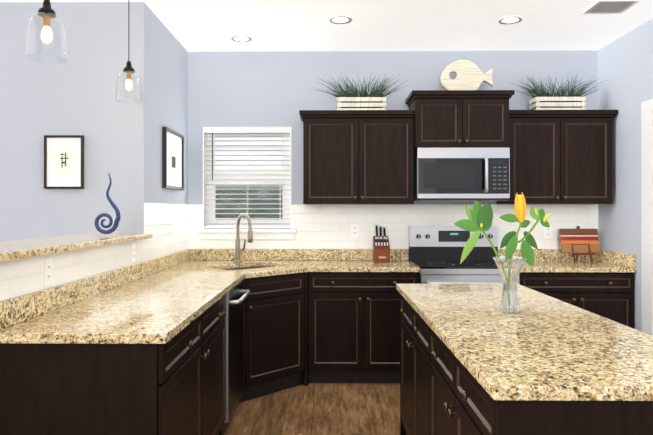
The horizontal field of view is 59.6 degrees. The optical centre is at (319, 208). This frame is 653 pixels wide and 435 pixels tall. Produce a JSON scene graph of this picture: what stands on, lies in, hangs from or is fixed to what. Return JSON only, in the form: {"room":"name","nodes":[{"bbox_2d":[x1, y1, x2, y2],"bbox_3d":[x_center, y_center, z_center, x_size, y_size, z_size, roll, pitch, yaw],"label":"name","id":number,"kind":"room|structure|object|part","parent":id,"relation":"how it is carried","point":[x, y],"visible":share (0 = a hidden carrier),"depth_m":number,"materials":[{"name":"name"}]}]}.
{"room":"kitchen","nodes":[
{"label":"kitchen","id":0,"kind":"room"},
{"bbox_2d":[0,2,125,240],"bbox_3d":[-3.423,-0.011,3.890,4.250,2.750,0.142,0,0,1],"label":"wall","id":1,"kind":"structure","parent":0,"point":[74,94],"depth_m":3.82,"materials":[{"name":"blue paint"}]},
{"bbox_3d":[-1.712,-0.312,3.811,0.261,0.356,0.022,0,0,1],"label":"picture frame in the dining area","id":2,"kind":"part","parent":1,"relation":"part of","materials":[{"name":"white paper"}]},
{"bbox_2d":[1,2,187,301],"bbox_3d":[-1.242,-0.012,3.528,0.120,2.750,2.978,0,0,1],"label":"wall","id":3,"kind":"structure","parent":0,"point":[158,55],"depth_m":3.96,"materials":[{"name":"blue paint"}]},
{"bbox_2d":[0,233,152,261],"bbox_3d":[-1.366,0.176,2.267,0.460,0.030,3.098,0,0,1],"label":"bar","id":4,"kind":"object","parent":3,"relation":"on","point":[19,249],"visible":1,"depth_m":2.73,"materials":[{"name":"stone"}]},
{"bbox_2d":[94,173,120,233],"bbox_3d":[-1.273,-0.031,3.417,0.157,0.368,0.028,0,0,1],"label":"sculpture","id":5,"kind":"object","parent":4,"relation":"on","point":[110,218],"visible":1,"depth_m":3.41,"materials":[{"name":"blue ceramic"}]},
{"bbox_2d":[0,203,187,301],"bbox_3d":[-1.178,0.154,3.524,0.006,0.390,2.972,0,0,1],"label":"wall tile","id":6,"kind":"structure","parent":3,"relation":"attached to","point":[166,225],"depth_m":3.09,"materials":[{"name":"white tile"}]},
{"bbox_2d":[44,258,52,285],"bbox_3d":[-1.183,0.274,2.486,0.007,0.114,0.070,0,0,1],"label":"outlet","id":7,"kind":"object","parent":6,"relation":"attached to","point":[48,271],"visible":1,"depth_m":2.48,"materials":[{"name":"white plastic"}]},
{"bbox_2d":[131,243,134,261],"bbox_3d":[-1.171,0.276,3.575,0.007,0.114,0.070,0,0,1],"label":"outlet","id":8,"kind":"object","parent":6,"relation":"attached to","point":[132,252],"visible":1,"depth_m":3.57,"materials":[{"name":"white plastic"}]},
{"bbox_2d":[0,249,191,329],"bbox_3d":[-1.167,0.399,3.523,0.016,0.100,2.972,0,0,1],"label":"backsplash","id":9,"kind":"structure","parent":3,"relation":"attached to","point":[16,310],"depth_m":2.73,"materials":[{"name":"stone"}]},
{"bbox_2d":[162,127,183,189],"bbox_3d":[-1.155,-0.383,4.502,0.030,0.455,0.530,0,0,1],"label":"framed picture","id":10,"kind":"object","parent":3,"relation":"attached to","point":[172,159],"visible":1,"depth_m":4.46,"materials":[{"name":"black"}]},
{"bbox_2d":[224,382,399,434],"bbox_3d":[-1.330,1.388,1.015,8.500,0.060,8.400,0,0,1],"label":"floor","id":11,"kind":"structure","parent":0,"point":[341,409],"depth_m":3.83,"materials":[{"name":"brown wood"}]},
{"bbox_2d":[0,312,203,434],"bbox_3d":[-0.878,0.923,2.386,0.627,0.876,0.650,0,0,1],"label":"base cabinet","id":12,"kind":"object","parent":11,"relation":"on","point":[175,385],"depth_m":2.06,"materials":[{"name":"black wood"}]},
{"bbox_2d":[204,294,225,434],"bbox_3d":[-0.870,0.925,3.035,0.627,0.876,0.648,0,0,1],"label":"base cabinet","id":13,"kind":"object","parent":11,"relation":"on","point":[214,321],"depth_m":3.05,"materials":[{"name":"black wood"}]},
{"bbox_2d":[218,280,250,434],"bbox_3d":[-0.786,0.927,3.660,0.627,0.872,0.592,0,0,1],"label":"dishwasher","id":14,"kind":"object","parent":11,"relation":"on","point":[235,297],"visible":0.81,"depth_m":3.55,"materials":[{"name":"black metal"}]},
{"bbox_2d":[238,272,307,402],"bbox_3d":[-0.630,0.927,4.483,1.076,0.875,1.044,0,0,1],"label":"base cabinet","id":15,"kind":"object","parent":11,"relation":"on","point":[275,333],"visible":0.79,"depth_m":4.18,"materials":[{"name":"black wood"}]},
{"bbox_2d":[0,260,419,343],"bbox_3d":[-0.212,0.467,3.504,1.936,0.036,2.956,0,0,1],"label":"countertop","id":16,"kind":"structure","parent":15,"relation":"on","point":[164,306],"depth_m":2.69,"materials":[{"name":"stone"}]},
{"bbox_2d":[234,213,252,262],"bbox_3d":[-0.631,0.242,4.687,0.182,0.417,0.224,0,0,1],"label":"faucet","id":17,"kind":"object","parent":16,"relation":"on","point":[238,249],"visible":1,"depth_m":4.74,"materials":[{"name":"silver metal"}]},
{"bbox_2d":[225,266,269,269],"bbox_3d":[-0.560,0.587,4.528,0.620,0.198,0.380,0,0,-44],"label":"sink","id":18,"kind":"object","parent":16,"relation":"in","point":[247,268],"visible":0.02,"depth_m":4.76,"materials":[{"name":"silver metal"}]},
{"bbox_2d":[373,225,389,262],"bbox_3d":[0.524,0.295,4.875,0.130,0.313,0.188,0,0,1],"label":"knife block","id":19,"kind":"object","parent":16,"relation":"on","point":[381,249],"visible":1,"depth_m":4.80,"materials":[{"name":"brown wood"}]},
{"bbox_2d":[308,272,418,382],"bbox_3d":[0.341,0.928,4.678,0.858,0.875,0.633,0,0,1],"label":"base cabinet","id":20,"kind":"object","parent":11,"relation":"on","point":[353,327],"visible":0.88,"depth_m":4.40,"materials":[{"name":"black wood"}]},
{"bbox_2d":[409,226,519,283],"bbox_3d":[1.151,0.747,4.635,0.756,1.196,0.690,0,0,1],"label":"range","id":21,"kind":"object","parent":11,"relation":"on","point":[435,253],"visible":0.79,"depth_m":4.90,"materials":[{"name":"silver metal"}]},
{"bbox_2d":[400,294,652,434],"bbox_3d":[0.791,0.924,2.422,0.711,0.875,1.940,0,0,1],"label":"kitchen island","id":22,"kind":"object","parent":11,"relation":"on","point":[443,391],"visible":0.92,"depth_m":1.80,"materials":[{"name":"black wood"}]},
{"bbox_2d":[396,284,652,400],"bbox_3d":[0.811,0.465,2.423,0.730,0.036,2.000,0,0,1],"label":"island countertop","id":23,"kind":"structure","parent":22,"relation":"on","point":[539,346],"depth_m":1.87,"materials":[{"name":"stone"}]},
{"bbox_2d":[454,193,550,312],"bbox_3d":[0.792,0.187,2.474,0.417,0.518,0.140,0,0,1],"label":"vase","id":24,"kind":"object","parent":23,"relation":"on","point":[479,220],"visible":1,"depth_m":2.47,"materials":[{"name":"green plant"}]},
{"bbox_2d":[519,272,633,328],"bbox_3d":[1.976,0.928,4.660,0.884,0.875,0.633,0,0,1],"label":"base cabinet","id":25,"kind":"object","parent":11,"relation":"on","point":[609,295],"visible":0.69,"depth_m":4.38,"materials":[{"name":"black wood"}]},
{"bbox_2d":[498,249,635,271],"bbox_3d":[1.976,0.419,4.665,0.886,0.136,0.616,0,0,1],"label":"countertop","id":26,"kind":"structure","parent":25,"relation":"on","point":[552,260],"depth_m":4.62,"materials":[{"name":"stone"}]},
{"bbox_2d":[559,226,599,261],"bbox_3d":[2.224,0.299,4.863,0.320,0.303,0.173,0,0,1],"label":"cutting board","id":27,"kind":"object","parent":26,"relation":"on","point":[577,241],"visible":0.98,"depth_m":4.87,"materials":[{"name":"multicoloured wood"}]},
{"bbox_2d":[0,0,652,51],"bbox_3d":[-1.330,-1.422,1.020,8.500,0.060,8.400,0,0,1],"label":"ceiling","id":28,"kind":"structure","parent":0,"point":[372,25],"depth_m":4.28,"materials":[{"name":"white paint"}]},
{"bbox_2d":[24,0,68,63],"bbox_3d":[-1.139,-1.006,2.378,0.168,0.764,0.168,0,0,1],"label":"pendant light","id":29,"kind":"object","parent":28,"relation":"hanging from","point":[46,12],"visible":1,"depth_m":2.36,"materials":[{"name":"clear glass"}]},
{"bbox_2d":[115,0,142,103],"bbox_3d":[-1.186,-1.026,3.538,0.168,0.720,0.168,0,0,1],"label":"pendant light","id":30,"kind":"object","parent":28,"relation":"hanging from","point":[128,69],"visible":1,"depth_m":3.53,"materials":[{"name":"clear glass"}]},
{"bbox_2d":[231,35,251,41],"bbox_3d":[-0.639,-1.381,4.633,0.170,0.006,0.170,0,0,1],"label":"recessed light","id":31,"kind":"object","parent":28,"relation":"in","point":[239,38],"visible":1,"depth_m":4.63,"materials":[{"name":"white"}]},
{"bbox_2d":[329,16,351,23],"bbox_3d":[0.150,-1.382,4.174,0.170,0.006,0.170,0,0,1],"label":"recessed light","id":32,"kind":"object","parent":28,"relation":"in","point":[340,19],"visible":0.98,"depth_m":4.17,"materials":[{"name":"white"}]},
{"bbox_2d":[498,16,522,24],"bbox_3d":[1.396,-1.382,4.180,0.170,0.006,0.170,0,0,1],"label":"recessed light","id":33,"kind":"object","parent":28,"relation":"in","point":[511,20],"visible":1,"depth_m":4.18,"materials":[{"name":"white"}]},
{"bbox_2d":[583,0,640,13],"bbox_3d":[1.988,-1.382,3.898,0.270,0.008,0.250,0,0,1],"label":"ceiling vent","id":34,"kind":"object","parent":28,"relation":"in","point":[609,6],"visible":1,"depth_m":3.89,"materials":[{"name":"white metal"}]},
{"bbox_2d":[188,50,597,268],"bbox_3d":[0.631,-0.009,5.066,3.830,2.750,0.140,0,0,1],"label":"wall","id":35,"kind":"structure","parent":0,"point":[252,89],"depth_m":5.01,"materials":[{"name":"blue paint"}]},
{"bbox_2d":[197,229,295,239],"bbox_3d":[-0.641,0.222,5.020,0.869,0.094,0.120,0,0,1],"label":"window sill","id":36,"kind":"structure","parent":35,"relation":"attached to","point":[273,234],"depth_m":4.99,"materials":[{"name":"white wood"}]},
{"bbox_2d":[203,127,290,228],"bbox_3d":[-0.641,-0.273,5.071,0.779,0.895,0.120,0,0,1],"label":"kitchen window","id":37,"kind":"structure","parent":35,"relation":"in","point":[244,182],"depth_m":5.09,"materials":[{"name":"white"}]},
{"bbox_2d":[204,128,289,227],"bbox_3d":[-0.641,-0.272,5.040,0.759,0.880,0.066,0,0,1],"label":"window blinds","id":38,"kind":"object","parent":37,"relation":"attached to","point":[246,130],"visible":0.96,"depth_m":5.03,"materials":[{"name":"white plastic"}]},
{"bbox_2d":[192,249,408,260],"bbox_3d":[-0.178,0.402,4.989,1.902,0.100,0.018,0,0,1],"label":"backsplash","id":39,"kind":"structure","parent":35,"relation":"attached to","point":[197,254],"depth_m":4.98,"materials":[{"name":"stone"}]},
{"bbox_2d":[299,110,414,203],"bbox_3d":[0.303,-0.422,4.821,0.940,0.764,0.353,0,0,1],"label":"upper cabinet","id":40,"kind":"object","parent":35,"relation":"attached to","point":[358,156],"visible":1,"depth_m":4.68,"materials":[{"name":"brown wood"}]},
{"bbox_2d":[312,73,407,109],"bbox_3d":[0.345,-0.978,4.829,0.870,0.345,0.184,0,0,1],"label":"planter","id":41,"kind":"object","parent":40,"relation":"on","point":[374,100],"visible":1,"depth_m":4.78,"materials":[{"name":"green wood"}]},
{"bbox_2d":[188,204,597,248],"bbox_3d":[0.633,0.157,4.993,3.584,0.390,0.006,0,0,1],"label":"wall tile","id":42,"kind":"structure","parent":35,"relation":"attached to","point":[321,226],"depth_m":4.99,"materials":[{"name":"white tile"}]},
{"bbox_2d":[351,224,358,236],"bbox_3d":[0.305,0.189,4.990,0.070,0.114,0.007,0,0,1],"label":"electrical outlet","id":43,"kind":"object","parent":42,"relation":"attached to","point":[354,230],"visible":1,"depth_m":4.99,"materials":[{"name":"white plastic"}]},
{"bbox_2d":[543,225,551,237],"bbox_3d":[1.985,0.201,4.971,0.070,0.114,0.007,0,0,1],"label":"electrical outlet","id":44,"kind":"object","parent":42,"relation":"attached to","point":[547,232],"visible":0.98,"depth_m":4.97,"materials":[{"name":"white plastic"}]},
{"bbox_2d":[405,90,514,149],"bbox_3d":[1.156,-0.725,4.787,0.823,0.458,0.403,0,0,1],"label":"upper cabinet","id":45,"kind":"object","parent":35,"relation":"attached to","point":[461,118],"visible":0.98,"depth_m":4.62,"materials":[{"name":"brown wood"}]},
{"bbox_2d":[414,148,509,200],"bbox_3d":[1.158,-0.280,4.756,0.740,0.426,0.461,0,0,1],"label":"microwave","id":46,"kind":"object","parent":45,"relation":"attached to","point":[461,174],"visible":0.98,"depth_m":4.59,"materials":[{"name":"silver metal"}]},
{"bbox_2d":[440,60,492,89],"bbox_3d":[1.243,-1.109,4.831,0.439,0.302,0.040,0,0,1],"label":"fish sculpture","id":47,"kind":"object","parent":45,"relation":"on","point":[470,75],"visible":0.98,"depth_m":4.81,"materials":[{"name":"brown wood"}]},
{"bbox_2d":[497,110,617,203],"bbox_3d":[1.981,-0.422,4.802,0.881,0.764,0.353,0,0,1],"label":"upper cabinet","id":48,"kind":"object","parent":35,"relation":"attached to","point":[560,156],"visible":0.83,"depth_m":4.66,"materials":[{"name":"brown wood"}]},
{"bbox_2d":[508,74,604,109],"bbox_3d":[2.005,-0.981,4.812,0.856,0.351,0.180,0,0,1],"label":"planter","id":49,"kind":"object","parent":48,"relation":"on","point":[571,100],"visible":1,"depth_m":4.76,"materials":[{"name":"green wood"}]},
{"bbox_2d":[598,18,652,330],"bbox_3d":[2.439,-0.017,0.876,0.120,2.750,8.200,0,0,1],"label":"wall","id":50,"kind":"structure","parent":0,"point":[625,68],"depth_m":4.50,"materials":[{"name":"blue paint"}]},
{"bbox_2d":[641,99,652,335],"bbox_3d":[2.369,0.283,3.698,0.082,2.160,1.135,0,0,1],"label":"door","id":51,"kind":"structure","parent":50,"relation":"in","point":[647,217],"depth_m":4.17,"materials":[{"name":"grey wood"}]},
{"label":"outside","id":52,"kind":"structure","parent":0,"visible":0},
{"bbox_2d":[215,137,281,217],"bbox_3d":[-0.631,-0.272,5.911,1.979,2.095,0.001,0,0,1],"label":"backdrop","id":53,"kind":"structure","parent":52,"point":[249,187],"depth_m":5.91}
]}

